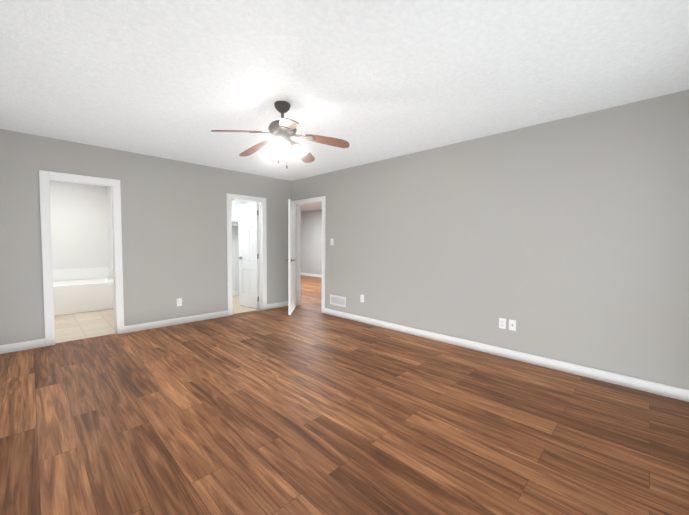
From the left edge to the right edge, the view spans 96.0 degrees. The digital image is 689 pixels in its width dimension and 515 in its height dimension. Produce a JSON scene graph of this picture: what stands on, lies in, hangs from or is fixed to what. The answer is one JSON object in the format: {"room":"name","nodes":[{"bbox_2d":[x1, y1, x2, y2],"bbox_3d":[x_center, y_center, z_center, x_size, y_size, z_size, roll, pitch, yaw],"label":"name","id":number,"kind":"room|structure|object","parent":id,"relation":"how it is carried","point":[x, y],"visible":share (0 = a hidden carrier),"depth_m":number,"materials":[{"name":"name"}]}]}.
{"room":"empty bedroom","nodes":[
{"label":"empty bedroom","id":0,"kind":"room"},
{"bbox_2d":[49,180,108,280],"bbox_3d":[-5.321,-0.285,5.802,0.120,2.440,1.670,3,4,44],"label":"wall","id":1,"kind":"structure","parent":0,"point":[79,226],"depth_m":5.94,"materials":[{"name":"paint"}]},
{"bbox_2d":[53,267,107,280],"bbox_3d":[-5.321,0.323,5.741,0.008,0.210,1.549,3,4,44],"label":"trim","id":2,"kind":"structure","parent":1,"relation":"attached to","point":[79,273],"depth_m":5.97,"materials":[{"name":"white"}]},
{"bbox_2d":[54,309,114,342],"bbox_3d":[-4.423,1.035,4.842,2.840,0.100,1.730,3,4,44],"label":"floor","id":3,"kind":"structure","parent":0,"point":[75,326],"depth_m":4.57,"materials":[{"name":"beige tile"}]},
{"bbox_2d":[53,278,113,315],"bbox_3d":[-5.035,0.702,5.475,0.804,0.500,1.538,3,4,44],"label":"bathtub","id":4,"kind":"object","parent":3,"relation":"on","point":[78,296],"visible":0.54,"depth_m":5.44,"materials":[{"name":"white ceramic"}]},
{"bbox_2d":[107,187,112,279],"bbox_3d":[-3.787,-0.257,5.380,2.660,2.440,0.120,3,4,44],"label":"wall","id":5,"kind":"structure","parent":0,"point":[109,227],"depth_m":6.10,"materials":[{"name":"paint"}]},
{"bbox_2d":[108,267,112,278],"bbox_3d":[-4.484,0.316,5.999,0.780,0.210,0.007,3,4,44],"label":"trim","id":6,"kind":"structure","parent":5,"relation":"attached to","point":[110,270],"depth_m":6.14,"materials":[{"name":"white"}]},
{"bbox_2d":[0,129,291,344],"bbox_3d":[-2.547,-0.216,4.659,0.120,2.440,4.170,3,4,44],"label":"wall","id":7,"kind":"structure","parent":0,"point":[174,228],"depth_m":4.35,"materials":[{"name":"grey paint"}]},
{"bbox_2d":[39,170,123,345],"bbox_3d":[-3.287,0.009,3.918,0.156,2.048,0.767,3,4,44],"label":"door frame","id":8,"kind":"structure","parent":7,"relation":"attached to","point":[45,177],"depth_m":3.72,"materials":[{"name":"white wood"}]},
{"bbox_2d":[0,301,287,353],"bbox_3d":[-2.464,0.957,4.708,0.014,0.093,4.050,3,4,44],"label":"baseboard","id":9,"kind":"structure","parent":7,"relation":"attached to","point":[20,346],"depth_m":4.42,"materials":[{"name":"white wood"}]},
{"bbox_2d":[177,298,181,305],"bbox_3d":[-2.487,0.674,4.673,0.010,0.115,0.070,3,4,44],"label":"outlet","id":10,"kind":"object","parent":7,"relation":"attached to","point":[179,301],"visible":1,"depth_m":4.67,"materials":[{"name":"white plastic"}]},
{"bbox_2d":[226,193,266,315],"bbox_3d":[-1.745,-0.052,5.483,0.156,2.048,0.746,3,4,44],"label":"door frame","id":11,"kind":"structure","parent":7,"relation":"attached to","point":[262,239],"depth_m":5.62,"materials":[{"name":"white wood"}]},
{"bbox_2d":[238,203,258,308],"bbox_3d":[-1.828,-0.034,5.906,0.592,1.955,0.147,2,3,38],"label":"closet door","id":12,"kind":"structure","parent":7,"relation":"in","point":[248,257],"depth_m":5.87,"materials":[{"name":"white painted wood"},{"name":"satin nickel"}]},
{"bbox_2d":[231,200,245,291],"bbox_3d":[-3.223,-0.307,6.579,0.120,2.440,2.380,3,4,44],"label":"wall","id":13,"kind":"structure","parent":0,"point":[235,256],"depth_m":7.20,"materials":[{"name":"paint"}]},
{"bbox_2d":[232,220,238,225],"bbox_3d":[-3.052,-0.741,6.393,0.348,0.115,2.376,3,4,44],"label":"closet shelf","id":14,"kind":"object","parent":13,"relation":"attached to","point":[235,223],"depth_m":6.92,"materials":[{"name":"white wood"}]},
{"bbox_2d":[232,295,259,313],"bbox_3d":[-2.601,0.993,6.016,1.890,0.100,2.500,3,4,44],"label":"floor","id":15,"kind":"structure","parent":0,"point":[237,308],"depth_m":5.90,"materials":[{"name":"beige tile"}]},
{"bbox_2d":[301,209,321,274],"bbox_3d":[0.605,-0.430,9.810,7.240,2.440,0.120,3,4,44],"label":"wall","id":16,"kind":"structure","parent":0,"point":[311,242],"depth_m":11.52,"materials":[{"name":"paint"}]},
{"bbox_2d":[301,273,321,277],"bbox_3d":[0.550,0.745,9.815,7.000,0.093,0.014,3,4,44],"label":"baseboard","id":17,"kind":"structure","parent":16,"relation":"attached to","point":[313,275],"depth_m":11.54,"materials":[{"name":"white wood"}]},
{"bbox_2d":[0,275,688,514],"bbox_3d":[-0.984,1.010,5.877,10.590,0.100,8.030,3,4,44],"label":"floor","id":18,"kind":"structure","parent":0,"point":[299,410],"depth_m":2.06,"materials":[{"name":"brown wood"}]},
{"bbox_2d":[0,0,688,211],"bbox_3d":[-0.968,-1.538,5.762,10.590,0.120,8.030,3,4,44],"label":"ceiling","id":19,"kind":"structure","parent":0,"point":[370,81],"depth_m":2.17,"materials":[{"name":"white paint"}]},
{"bbox_2d":[211,101,348,168],"bbox_3d":[-0.578,-1.060,2.721,1.110,0.555,1.118,3,4,44],"label":"ceiling fan","id":20,"kind":"object","parent":19,"relation":"hanging from","point":[282,130],"visible":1,"depth_m":2.68,"materials":[{"name":"brown wood"}]},
{"bbox_2d":[291,90,688,389],"bbox_3d":[0.932,-0.176,4.246,5.660,2.440,0.120,3,4,44],"label":"wall","id":21,"kind":"structure","parent":0,"point":[565,239],"depth_m":3.13,"materials":[{"name":"grey paint"}]},
{"bbox_2d":[286,199,296,314],"bbox_3d":[-0.940,-0.016,5.632,0.147,1.955,0.812,0,3,-1],"label":"hall door","id":22,"kind":"structure","parent":21,"relation":"in","point":[292,255],"depth_m":5.48,"materials":[{"name":"white wood"}]},
{"bbox_2d":[293,196,325,312],"bbox_3d":[-0.634,-0.059,5.793,0.966,2.048,0.156,3,4,44],"label":"door frame","id":23,"kind":"structure","parent":21,"relation":"attached to","point":[309,201],"depth_m":5.73,"materials":[{"name":"white wood"}]},
{"bbox_2d":[330,294,345,306],"bbox_3d":[-0.112,0.727,5.217,0.380,0.165,0.012,3,4,44],"label":"air vent","id":24,"kind":"object","parent":21,"relation":"in","point":[337,300],"visible":1,"depth_m":5.21,"materials":[{"name":"white metal"}]},
{"bbox_2d":[499,318,505,328],"bbox_3d":[1.733,0.723,3.402,0.070,0.115,0.010,3,4,44],"label":"electrical outlet","id":25,"kind":"object","parent":21,"relation":"attached to","point":[502,323],"visible":1,"depth_m":3.40,"materials":[{"name":"white plastic"}]},
{"bbox_2d":[325,308,688,401],"bbox_3d":[0.877,0.998,4.252,5.420,0.093,0.014,3,4,44],"label":"baseboard","id":26,"kind":"structure","parent":21,"relation":"attached to","point":[678,393],"depth_m":3.15,"materials":[{"name":"white wood"}]},
{"bbox_2d":[509,319,515,330],"bbox_3d":[1.802,0.727,3.329,0.070,0.115,0.016,3,4,44],"label":"plate","id":27,"kind":"object","parent":21,"relation":"attached to","point":[512,324],"visible":1,"depth_m":3.33,"materials":[{"name":"white plastic"}]}
]}

